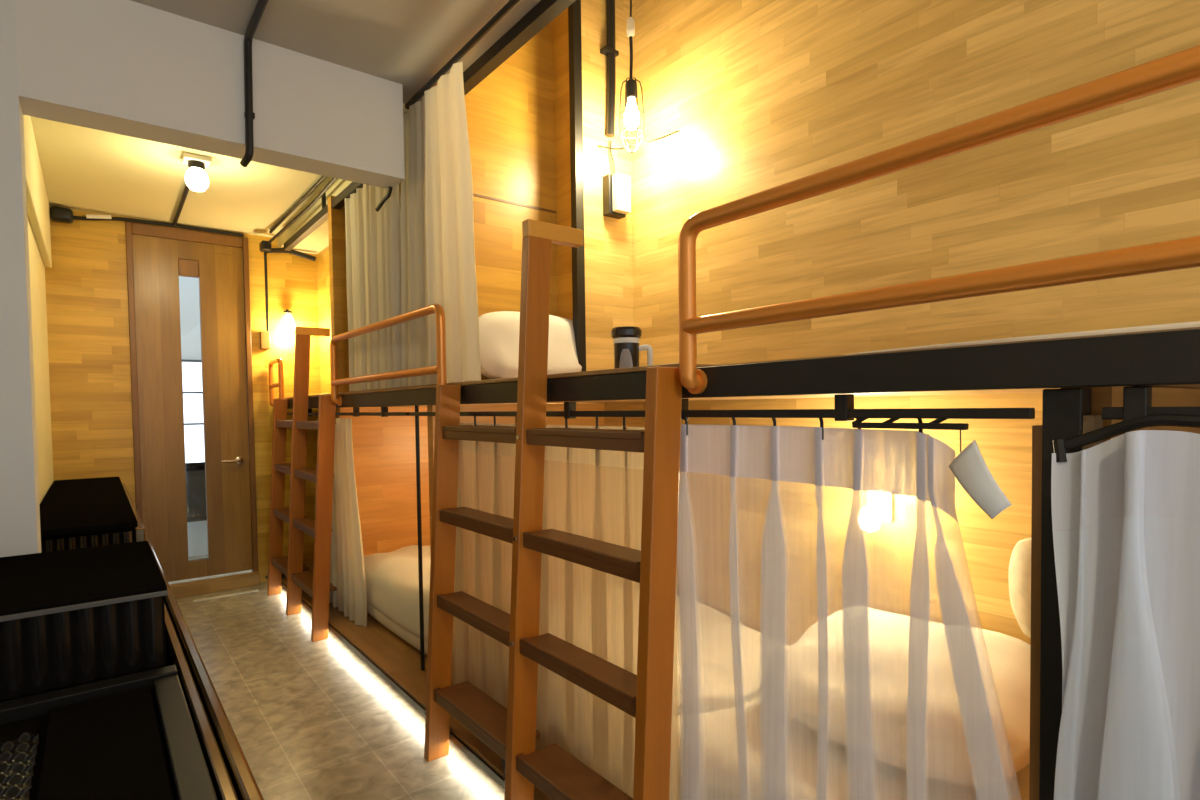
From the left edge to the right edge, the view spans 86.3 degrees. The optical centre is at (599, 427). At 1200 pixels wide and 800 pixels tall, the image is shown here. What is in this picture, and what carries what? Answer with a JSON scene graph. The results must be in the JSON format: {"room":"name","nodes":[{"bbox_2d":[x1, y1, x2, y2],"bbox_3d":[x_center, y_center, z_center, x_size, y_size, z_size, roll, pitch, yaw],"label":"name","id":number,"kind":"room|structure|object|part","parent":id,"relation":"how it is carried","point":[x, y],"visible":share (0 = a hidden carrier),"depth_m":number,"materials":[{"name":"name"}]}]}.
{"room":"dormitory","nodes":[
{"label":"dormitory","id":0,"kind":"room"},
{"bbox_2d":[0,0,40,556],"bbox_3d":[-2.241,-0.068,1.510,1.358,2.500,0.150,-2,2,-38],"label":"wall pillar","id":1,"kind":"structure","parent":0,"point":[20,532],"depth_m":1.84,"materials":[{"name":"white paint"}]},
{"bbox_2d":[27,216,53,504],"bbox_3d":[-2.600,-0.106,2.883,0.100,2.500,2.450,-2,2,-38],"label":"wall","id":2,"kind":"structure","parent":0,"point":[37,269],"depth_m":3.18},
{"bbox_2d":[23,115,51,267],"bbox_3d":[-2.521,-1.102,2.841,0.033,0.370,2.300,-2,2,-38],"label":"bulkhead","id":3,"kind":"object","parent":2,"relation":"attached to","point":[38,212],"visible":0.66,"depth_m":2.87,"materials":[{"name":"white paint"}]},
{"bbox_2d":[30,116,338,237],"bbox_3d":[-2.123,-1.365,3.233,1.360,0.120,2.450,-2,2,-38],"label":"ceiling","id":4,"kind":"structure","parent":0,"point":[83,168],"depth_m":3.43,"materials":[{"name":"white paint"}]},
{"bbox_2d":[173,152,210,225],"bbox_3d":[-2.337,-1.233,3.584,0.110,0.160,1.360,-2,2,-38],"label":"ceiling lamp","id":5,"kind":"object","parent":4,"relation":"attached to","point":[196,179],"visible":1,"depth_m":3.06,"materials":[{"name":"white glass"}]},
{"bbox_2d":[188,160,204,169],"bbox_3d":[-1.946,-1.263,3.088,0.072,0.030,0.072,-2,2,-38],"label":"socket","id":6,"kind":"object","parent":5,"relation":"attached to","point":[192,164],"depth_m":3.06,"materials":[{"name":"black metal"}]},
{"bbox_3d":[-1.947,-1.290,3.087,0.110,0.025,0.100,-2,2,-38],"label":"plate","id":7,"kind":"part","parent":5,"relation":"part of","materials":[{"name":"white plastic"}]},
{"bbox_3d":[-1.945,-1.195,3.090,0.100,0.104,0.100,-2,2,-38],"label":"globe","id":8,"kind":"part","parent":5,"relation":"part of"},
{"bbox_2d":[267,176,362,250],"bbox_3d":[-1.536,-1.250,3.522,0.119,0.145,2.153,-2,2,-38],"label":"curtain rod","id":9,"kind":"object","parent":4,"relation":"attached to","point":[338,202],"visible":0.56,"depth_m":3.66,"materials":[{"name":"black metal"}]},
{"bbox_2d":[345,184,401,390],"bbox_3d":[-1.088,-0.675,3.047,0.059,0.984,0.681,-2,2,-38],"label":"curtain","id":10,"kind":"object","parent":9,"relation":"hanging from","point":[373,238],"visible":0.89,"depth_m":2.98,"materials":[{"name":"fabric"}]},
{"bbox_2d":[45,206,336,581],"bbox_3d":[-2.442,-0.161,4.505,2.360,2.500,0.100,-2,2,-38],"label":"wall","id":11,"kind":"structure","parent":0,"point":[86,281],"depth_m":3.98,"materials":[{"name":"brown wood"}]},
{"bbox_2d":[50,206,243,236],"bbox_3d":[-2.817,-1.271,4.048,1.005,0.089,0.086,-2,2,-38],"label":"conduit","id":12,"kind":"object","parent":11,"relation":"attached to","point":[57,214],"visible":1,"depth_m":3.89,"materials":[{"name":"black metal"}]},
{"bbox_2d":[125,221,258,581],"bbox_3d":[-2.680,-0.109,4.244,0.680,2.380,0.114,-2,2,-38],"label":"door","id":13,"kind":"structure","parent":11,"relation":"in","point":[156,256],"depth_m":4.23,"materials":[{"name":"brown wood"}]},
{"bbox_3d":[-2.719,-1.054,4.231,0.116,0.110,0.036,-2,2,-38],"label":"dark panel","id":14,"kind":"part","parent":13,"relation":"part of","materials":[{"name":"brown wood"}]},
{"bbox_3d":[-2.503,0.227,4.359,0.141,0.052,0.063,-2,2,-38],"label":"handle","id":15,"kind":"part","parent":13,"relation":"part of","materials":[{"name":"metal"}]},
{"bbox_2d":[169,572,259,598],"bbox_3d":[-2.635,1.058,4.269,0.650,0.085,0.069,-2,2,-38],"label":"trim","id":16,"kind":"structure","parent":11,"relation":"attached to","point":[204,586],"depth_m":4.28,"materials":[{"name":"brown wood"}]},
{"bbox_2d":[259,240,315,348],"bbox_3d":[-2.186,-0.915,4.513,0.369,0.720,0.180,-2,2,-38],"label":"conduit","id":17,"kind":"object","parent":11,"relation":"attached to","point":[264,247],"visible":0.96,"depth_m":4.44,"materials":[{"name":"black steel"},{"name":"white plastic"}]},
{"bbox_3d":[-2.182,-1.232,4.525,0.329,0.068,0.052,-3,3,-44],"label":"bent arm","id":18,"kind":"part","parent":17,"relation":"part of","materials":[{"name":"black metal"}]},
{"bbox_2d":[282,309,294,332],"bbox_3d":[-2.215,-0.759,4.551,0.084,0.168,0.086,-2,2,-38],"label":"wall lamp","id":19,"kind":"object","parent":11,"relation":"attached to","point":[288,325],"visible":1,"depth_m":4.53,"materials":[{"name":"white glass"}]},
{"bbox_2d":[179,276,207,556],"bbox_3d":[-3.462,-0.223,5.341,1.600,2.600,0.080,-2,2,-38],"label":"wall","id":20,"kind":"structure","parent":0,"point":[188,286],"depth_m":5.34,"materials":[{"name":"white paint"}]},
{"bbox_2d":[182,359,204,462],"bbox_3d":[-3.293,-0.048,5.402,0.410,1.040,0.040,-2,2,-38],"label":"window","id":21,"kind":"structure","parent":20,"relation":"in","point":[191,369],"depth_m":5.32,"materials":[{"name":"white glass"}]},
{"bbox_2d":[15,0,404,188],"bbox_3d":[-1.276,-1.165,2.250,1.142,0.380,0.150,-2,2,-38],"label":"beam","id":22,"kind":"structure","parent":0,"point":[123,67],"depth_m":2.12,"materials":[{"name":"white paint"}]},
{"bbox_2d":[240,0,268,166],"bbox_3d":[0.015,-1.091,0.648,0.047,0.439,4.035,-2,2,-38],"label":"conduit","id":23,"kind":"object","parent":22,"relation":"attached to","point":[249,115],"visible":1,"depth_m":2.18,"materials":[{"name":"black metal"}]},
{"bbox_2d":[375,187,392,211],"bbox_3d":[-0.905,-0.960,2.685,0.018,0.076,0.140,-3,3,-44],"label":"hook","id":24,"kind":"object","parent":22,"relation":"attached to","point":[388,195],"visible":1,"depth_m":2.68,"materials":[{"name":"black metal"}]},
{"bbox_2d":[317,246,330,393],"bbox_3d":[-1.627,-0.737,4.219,0.080,1.056,1.340,-2,2,-38],"label":"wall","id":25,"kind":"structure","parent":0,"point":[323,272],"depth_m":4.60,"materials":[{"name":"beige wood"}]},
{"bbox_2d":[130,0,540,103],"bbox_3d":[-0.298,-1.353,0.029,2.650,0.130,4.860,-2,2,-38],"label":"ceiling","id":26,"kind":"structure","parent":0,"point":[406,43],"depth_m":2.15,"materials":[{"name":"white paint"}]},
{"bbox_2d":[405,0,520,108],"bbox_3d":[0.564,-1.301,0.916,0.022,0.052,4.380,-2,2,-38],"label":"curtain rod","id":27,"kind":"object","parent":26,"relation":"attached to","point":[510,4],"visible":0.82,"depth_m":2.20,"materials":[{"name":"black metal"}]},
{"bbox_2d":[400,61,480,386],"bbox_3d":[-0.647,-0.739,2.485,0.032,1.135,0.695,-2,2,-38],"label":"curtain","id":28,"kind":"object","parent":27,"relation":"hanging from","point":[438,266],"visible":0.91,"depth_m":2.45,"materials":[{"name":"fabric"}]},
{"bbox_2d":[168,554,504,799],"bbox_3d":[-1.112,1.194,1.951,3.600,0.080,8.800,-2,2,-38],"label":"floor","id":29,"kind":"structure","parent":0,"point":[309,720],"depth_m":2.54,"materials":[{"name":"tile"}]},
{"bbox_2d":[0,541,167,702],"bbox_3d":[-1.635,0.767,1.432,1.082,0.780,0.681,-2,2,-38],"label":"storage chest","id":30,"kind":"object","parent":29,"relation":"on","point":[69,618],"visible":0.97,"depth_m":1.45,"materials":[{"name":"black wood"}]},
{"bbox_3d":[-1.642,0.390,1.422,1.082,0.025,0.675,-2,2,-38],"label":"lid","id":31,"kind":"part","parent":30,"relation":"part of","materials":[{"name":"black wood"}]},
{"bbox_2d":[39,477,144,552],"bbox_3d":[-2.420,0.719,3.049,0.332,0.795,2.100,-2,2,-38],"label":"storage chest","id":32,"kind":"object","parent":29,"relation":"on","point":[88,512],"visible":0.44,"depth_m":2.44,"materials":[{"name":"black wood"}]},
{"bbox_2d":[0,665,217,799],"bbox_3d":[-0.903,0.880,0.519,1.092,0.592,1.665,-2,2,-38],"label":"storage bench","id":33,"kind":"object","parent":29,"relation":"on","point":[132,736],"visible":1,"depth_m":1.17,"materials":[{"name":"black wood"}]},
{"bbox_3d":[-0.940,0.608,0.430,0.780,0.014,1.420,-2,2,-38],"label":"woven panel","id":34,"kind":"part","parent":33,"relation":"part of","materials":[{"name":"black wicker"}]},
{"bbox_3d":[-0.585,0.595,0.762,0.170,0.015,1.540,-2,2,-38],"label":"flat panel","id":35,"kind":"part","parent":33,"relation":"part of","materials":[{"name":"black wood"}]},
{"bbox_2d":[185,462,206,521],"bbox_3d":[-3.180,0.684,5.150,0.470,0.789,0.440,-2,2,-38],"label":"base cabinet","id":36,"kind":"object","parent":29,"relation":"on","point":[195,472],"visible":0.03,"depth_m":4.93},
{"bbox_3d":[-3.054,0.523,4.983,0.430,0.320,0.012,-2,2,-38],"label":"cabinet door","id":37,"kind":"part","parent":36,"relation":"part of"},
{"bbox_2d":[148,541,263,799],"bbox_3d":[-1.039,0.856,1.619,0.049,0.614,3.400,-2,2,-38],"label":"board","id":38,"kind":"object","parent":29,"relation":"on","point":[231,775],"visible":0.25,"depth_m":1.26,"materials":[{"name":"brown wood"}]},
{"bbox_3d":[-1.039,0.875,1.619,0.042,0.575,3.400,-2,2,-38],"label":"board panel","id":39,"kind":"part","parent":38,"relation":"part of","materials":[{"name":"black wood"}]},
{"bbox_3d":[-1.054,0.573,1.601,0.020,0.031,3.400,-2,2,-38],"label":"rail","id":40,"kind":"part","parent":38,"relation":"part of","materials":[{"name":"brown wood"}]},
{"bbox_2d":[193,589,258,601],"bbox_3d":[-2.442,1.097,4.187,0.370,0.006,0.040,-2,2,-38],"label":"trim","id":41,"kind":"structure","parent":29,"relation":"on","point":[256,590],"depth_m":4.18,"materials":[{"name":"brown wood"}]},
{"bbox_2d":[267,326,336,641],"bbox_3d":[-1.739,0.251,3.826,0.286,1.701,1.114,-2,2,-38],"label":"ladder","id":42,"kind":"object","parent":29,"relation":"on","point":[316,583],"visible":0.98,"depth_m":3.78,"materials":[{"name":"brown wood"}]},
{"bbox_2d":[281,563,550,799],"bbox_3d":[0.188,1.086,2.135,0.997,0.088,6.880,-2,2,-38],"label":"platform","id":43,"kind":"object","parent":29,"relation":"on","point":[391,657],"visible":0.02,"depth_m":2.81,"materials":[{"name":"brown wood"}]},
{"bbox_2d":[364,545,430,654],"bbox_3d":[-0.721,0.844,3.397,0.835,0.339,1.195,-2,2,-38],"label":"mattress","id":44,"kind":"object","parent":43,"relation":"on","point":[392,578],"visible":0.24,"depth_m":3.14,"materials":[{"name":"white fabric"}]},
{"bbox_2d":[415,406,424,669],"bbox_3d":[-0.765,0.470,2.720,0.017,1.129,0.017,-1,2,-16],"label":"post","id":45,"kind":"object","parent":43,"relation":"on","point":[417,436],"visible":0.88,"depth_m":2.71,"materials":[{"name":"black metal"}]},
{"bbox_2d":[501,757,505,785],"bbox_3d":[-0.259,1.010,1.984,0.092,0.084,0.240,-1,2,-10],"label":"post","id":46,"kind":"object","parent":43,"relation":"on","point":[502,759],"visible":0.06,"depth_m":1.97,"materials":[{"name":"metal"}]},
{"bbox_2d":[677,596,1029,799],"bbox_3d":[0.375,0.873,2.062,0.770,0.337,2.020,-2,2,-38],"label":"mattress","id":47,"kind":"object","parent":43,"relation":"on","point":[734,743],"visible":0.23,"depth_m":1.64,"materials":[{"name":"white fabric"}]},
{"bbox_2d":[677,596,788,713],"bbox_3d":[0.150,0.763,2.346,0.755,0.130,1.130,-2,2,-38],"label":"pillow","id":48,"kind":"object","parent":47,"relation":"on","point":[722,662],"depth_m":2.04,"materials":[{"name":"white fabric"}]},
{"bbox_2d":[763,605,1030,787],"bbox_3d":[0.784,0.647,1.654,0.550,0.236,0.660,-2,2,-38],"label":"pillow","id":49,"kind":"object","parent":47,"relation":"on","point":[950,703],"visible":0.84,"depth_m":1.53,"materials":[{"name":"white fabric"}]},
{"bbox_2d":[1008,538,1030,637],"bbox_3d":[1.152,0.404,1.531,0.145,0.301,0.300,-2,2,-38],"label":"cushion","id":50,"kind":"object","parent":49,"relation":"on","point":[1019,576],"visible":0.19,"depth_m":1.59,"materials":[{"name":"fabric"}]},
{"bbox_2d":[1029,388,1102,799],"bbox_3d":[0.661,0.509,0.916,0.050,1.128,0.076,-2,2,-38],"label":"support post","id":51,"kind":"object","parent":43,"relation":"on","point":[1066,413],"visible":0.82,"depth_m":0.90,"materials":[{"name":"black metal"}]},
{"bbox_2d":[424,219,681,799],"bbox_3d":[-0.163,0.283,1.833,0.287,1.721,1.106,-2,2,-38],"label":"ladder","id":52,"kind":"object","parent":29,"relation":"on","point":[510,732],"visible":1,"depth_m":1.76,"materials":[{"name":"brown wood"}]},
{"bbox_2d":[278,103,408,253],"bbox_3d":[-1.196,-1.362,3.966,1.000,0.198,2.450,-2,2,-38],"label":"ceiling","id":53,"kind":"structure","parent":0,"point":[318,240],"depth_m":4.13,"materials":[{"name":"white paint"}]},
{"bbox_2d":[328,196,376,392],"bbox_3d":[-1.353,-0.719,3.543,0.250,1.056,0.060,-2,2,-38],"label":"wall","id":54,"kind":"structure","parent":0,"point":[336,217],"depth_m":3.46,"materials":[{"name":"brown wood"}]},
{"bbox_2d":[337,406,429,555],"bbox_3d":[-1.122,0.437,3.878,0.863,1.131,0.060,-2,2,-38],"label":"wall","id":55,"kind":"structure","parent":0,"point":[384,448],"depth_m":3.75,"materials":[{"name":"brown wood"}]},
{"bbox_2d":[430,20,557,384],"bbox_3d":[-0.330,-1.184,2.812,0.840,2.004,0.140,-2,2,-38],"label":"wall partition","id":56,"kind":"structure","parent":0,"point":[510,113],"depth_m":2.69,"materials":[{"name":"brown wood"}]},
{"bbox_2d":[473,193,555,212],"bbox_3d":[-0.403,-0.945,2.669,0.533,0.010,0.002,-2,2,-38],"label":"trim","id":57,"kind":"structure","parent":56,"relation":"attached to","point":[474,194],"depth_m":2.70,"materials":[{"name":"brown wood"}]},
{"bbox_2d":[463,0,575,95],"bbox_3d":[0.853,-1.304,0.749,0.045,0.044,4.560,-2,2,-38],"label":"trim","id":58,"kind":"structure","parent":56,"relation":"attached to","point":[544,12],"depth_m":2.18,"materials":[{"name":"black metal"}]},
{"bbox_2d":[553,7,572,320],"bbox_3d":[-0.152,-1.185,2.776,0.006,2.004,0.137,-2,2,-38],"label":"trim","id":59,"kind":"structure","parent":56,"relation":"attached to","point":[560,23],"depth_m":2.78,"materials":[{"name":"brown wood"}]},
{"bbox_2d":[568,0,585,371],"bbox_3d":[-0.099,-1.184,2.706,0.040,2.004,0.037,-2,2,-38],"label":"post","id":60,"kind":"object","parent":56,"relation":"attached to","point":[574,10],"depth_m":2.70,"materials":[{"name":"black metal"}]},
{"bbox_2d":[427,403,604,556],"bbox_3d":[-0.332,0.459,2.864,0.880,1.131,0.050,-2,2,-38],"label":"wall","id":61,"kind":"structure","parent":0,"point":[578,421],"depth_m":2.73,"materials":[{"name":"brown wood"}]},
{"bbox_2d":[581,0,632,370],"bbox_3d":[-0.025,-1.190,2.862,0.300,2.004,0.160,-2,2,-38],"label":"wall","id":62,"kind":"structure","parent":0,"point":[608,246],"depth_m":2.79,"materials":[{"name":"brown wood"}]},
{"bbox_2d":[600,0,618,137],"bbox_3d":[0.040,-1.725,2.774,0.075,0.911,0.040,-2,2,-38],"label":"conduit","id":63,"kind":"object","parent":62,"relation":"attached to","point":[609,50],"visible":1,"depth_m":2.77,"materials":[{"name":"black metal"}]},
{"bbox_2d":[603,141,630,218],"bbox_3d":[0.073,-1.089,2.787,0.095,0.326,0.082,-2,2,-38],"label":"switch box","id":64,"kind":"object","parent":62,"relation":"attached to","point":[616,187],"visible":0.94,"depth_m":2.77,"materials":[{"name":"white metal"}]},
{"bbox_2d":[598,130,678,149],"bbox_3d":[0.150,-1.204,2.685,0.354,0.056,0.060,0,2,19],"label":"wire","id":65,"kind":"object","parent":62,"relation":"attached to","point":[677,130],"visible":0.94,"depth_m":2.65,"materials":[{"name":"gold rubber"}]},
{"bbox_2d":[604,0,1199,645],"bbox_3d":[0.695,-0.534,2.323,0.120,3.300,7.200,-2,2,-38],"label":"wall","id":66,"kind":"structure","parent":0,"point":[759,95],"depth_m":1.99,"materials":[{"name":"brown wood"}]},
{"bbox_2d":[276,327,1199,408],"bbox_3d":[0.200,-0.127,2.119,0.923,0.077,6.880,-2,2,-38],"label":"bunk bed frame","id":67,"kind":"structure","parent":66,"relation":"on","point":[1168,358],"depth_m":1.03,"materials":[{"name":"black metal"}]},
{"bbox_2d":[268,358,287,405],"bbox_3d":[-2.212,-0.303,4.384,0.049,0.335,0.354,-2,2,-38],"label":"guard rail","id":68,"kind":"object","parent":67,"relation":"attached to","point":[272,385],"visible":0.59,"depth_m":4.33,"materials":[{"name":"orange metal"}]},
{"bbox_2d":[287,406,409,416],"bbox_3d":[-1.516,-0.088,3.594,0.026,0.047,2.280,-2,2,-38],"label":"track","id":69,"kind":"object","parent":67,"relation":"attached to","point":[356,412],"visible":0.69,"depth_m":3.08,"materials":[{"name":"black metal"}]},
{"bbox_2d":[329,418,366,626],"bbox_3d":[-1.427,0.481,3.522,0.052,1.068,0.680,-2,2,-38],"label":"curtain","id":70,"kind":"object","parent":69,"relation":"hanging from","point":[347,567],"visible":0.71,"depth_m":3.41,"materials":[{"name":"beige fabric"}]},
{"bbox_2d":[330,304,446,405],"bbox_3d":[-0.972,-0.282,2.815,0.049,0.359,1.364,-2,2,-38],"label":"guard rail","id":71,"kind":"object","parent":67,"relation":"attached to","point":[439,369],"visible":0.79,"depth_m":2.58,"materials":[{"name":"orange metal"}]},
{"bbox_2d":[478,311,581,378],"bbox_3d":[-0.276,-0.328,2.642,0.550,0.297,0.144,-2,2,-38],"label":"pillow","id":72,"kind":"object","parent":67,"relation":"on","point":[498,331],"visible":0.46,"depth_m":2.52,"materials":[{"name":"white fabric"}]},
{"bbox_2d":[611,326,652,368],"bbox_3d":[0.086,-0.224,1.862,0.104,0.135,0.098,-2,2,-38],"label":"travel mug","id":73,"kind":"object","parent":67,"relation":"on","point":[626,341],"visible":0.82,"depth_m":1.83,"materials":[{"name":"black plastic"}]},
{"bbox_3d":[0.077,-0.275,1.859,0.090,0.032,0.090,-2,2,-38],"label":"lid","id":74,"kind":"part","parent":73,"relation":"part of","materials":[{"name":"black plastic"}]},
{"bbox_3d":[0.132,-0.201,1.858,0.044,0.081,0.017,-1,2,3],"label":"handle","id":75,"kind":"part","parent":73,"relation":"part of","materials":[{"name":"white plastic"}]},
{"bbox_2d":[410,394,1034,452],"bbox_3d":[-0.086,-0.015,1.787,0.026,0.117,2.250,-2,2,-38],"label":"track","id":76,"kind":"object","parent":67,"relation":"attached to","point":[843,410],"visible":0.86,"depth_m":1.11,"materials":[{"name":"black metal"}]},
{"bbox_2d":[451,416,678,799],"bbox_3d":[-0.233,0.504,2.002,0.026,1.086,1.308,-2,2,-38],"label":"curtain","id":77,"kind":"object","parent":76,"relation":"hanging from","point":[595,611],"visible":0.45,"depth_m":1.81,"materials":[{"name":"beige fabric"}]},
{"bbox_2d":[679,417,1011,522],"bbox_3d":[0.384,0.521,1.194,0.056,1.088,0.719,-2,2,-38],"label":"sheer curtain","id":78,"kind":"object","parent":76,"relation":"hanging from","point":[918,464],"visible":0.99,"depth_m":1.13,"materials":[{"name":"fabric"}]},
{"bbox_3d":[0.498,0.015,1.042,0.012,0.090,0.187,-2,2,-38],"label":"loose rod","id":79,"kind":"part","parent":76,"relation":"part of","materials":[{"name":"black metal"}]},
{"bbox_2d":[678,45,1199,393],"bbox_3d":[1.023,-0.234,0.290,0.051,0.370,2.749,-2,2,-38],"label":"guard rail","id":80,"kind":"object","parent":67,"relation":"attached to","point":[1180,68],"visible":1,"depth_m":0.91,"materials":[{"name":"orange metal"}]},
{"bbox_2d":[845,321,1199,354],"bbox_3d":[1.447,-0.142,0.663,0.700,0.025,2.650,-2,2,-38],"label":"futon","id":81,"kind":"object","parent":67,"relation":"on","point":[1195,323],"visible":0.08,"depth_m":1.02,"materials":[{"name":"white fabric"}]},
{"bbox_2d":[1053,386,1199,461],"bbox_3d":[1.243,0.013,0.090,0.045,0.100,2.000,-2,2,-38],"label":"track","id":82,"kind":"object","parent":67,"relation":"attached to","point":[1137,411],"visible":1,"depth_m":0.81,"materials":[{"name":"black metal"}]},
{"bbox_2d":[1051,430,1199,799],"bbox_3d":[0.847,0.543,0.553,0.049,1.071,0.798,-2,2,-38],"label":"curtain","id":83,"kind":"object","parent":82,"relation":"hanging from","point":[1128,585],"visible":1,"depth_m":0.78,"materials":[{"name":"white fabric"}]},
{"bbox_3d":[0.695,0.016,0.779,0.025,0.066,0.241,-2,2,-42],"label":"sagging rod","id":84,"kind":"part","parent":82,"relation":"part of","materials":[{"name":"black metal"}]},
{"bbox_2d":[858,491,892,531],"bbox_3d":[0.847,0.258,1.988,0.104,0.126,0.080,-2,2,-38],"label":"reading lamp","id":85,"kind":"object","parent":66,"relation":"attached to","point":[879,507],"visible":0.89,"depth_m":1.98,"materials":[{"name":"white plastic"}]},
{"bbox_3d":[0.833,0.281,1.978,0.068,0.081,0.067,-2,2,-38],"label":"bulb","id":86,"kind":"part","parent":85,"relation":"part of","materials":[{"name":"white glass"}]},
{"bbox_3d":[0.852,0.229,1.991,0.061,0.021,0.012,-2,2,-38],"label":"arm","id":87,"kind":"part","parent":85,"relation":"part of","materials":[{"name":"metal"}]},
{"bbox_3d":[0.881,0.244,2.015,0.015,0.100,0.080,-2,2,-38],"label":"plate","id":88,"kind":"part","parent":85,"relation":"part of","materials":[{"name":"white plastic"}]},
{"bbox_2d":[1060,386,1199,521],"bbox_3d":[1.023,0.494,1.183,0.840,1.131,0.060,-2,2,-38],"label":"wall","id":89,"kind":"structure","parent":0,"point":[1101,397],"depth_m":1.04,"materials":[{"name":"brown wood"}]},
{"bbox_3d":[1.031,-2.199,1.056,1.060,0.100,4.850,-2,2,-38],"label":"ceiling","id":90,"kind":"structure","parent":0,"visible":0},
{"bbox_2d":[619,0,644,152],"bbox_3d":[0.123,-1.652,2.587,0.100,1.067,0.102,-2,2,-38],"label":"pendant lamp","id":91,"kind":"object","parent":90,"relation":"hanging from","point":[631,118],"visible":1,"depth_m":2.58,"materials":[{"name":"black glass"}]},
{"bbox_3d":[0.119,-1.918,2.578,0.016,0.535,0.008,-2,2,-38],"label":"cord","id":92,"kind":"part","parent":91,"relation":"part of","materials":[{"name":"black rubber"}]},
{"bbox_2d":[626,78,635,98],"bbox_3d":[0.127,-1.373,2.596,0.042,0.075,0.041,-2,2,-38],"label":"socket","id":93,"kind":"object","parent":91,"relation":"attached to","point":[631,83],"depth_m":2.58,"materials":[{"name":"black rubber"}]},
{"bbox_3d":[0.126,-1.496,2.592,0.017,0.171,0.013,-2,2,-38],"label":"cord","id":94,"kind":"part","parent":91,"relation":"part of","materials":[{"name":"black rubber"}]},
{"bbox_3d":[0.129,-1.273,2.599,0.064,0.126,0.064,-2,2,-38],"label":"bulb","id":95,"kind":"part","parent":91,"relation":"part of","materials":[{"name":"glass"}]}
]}

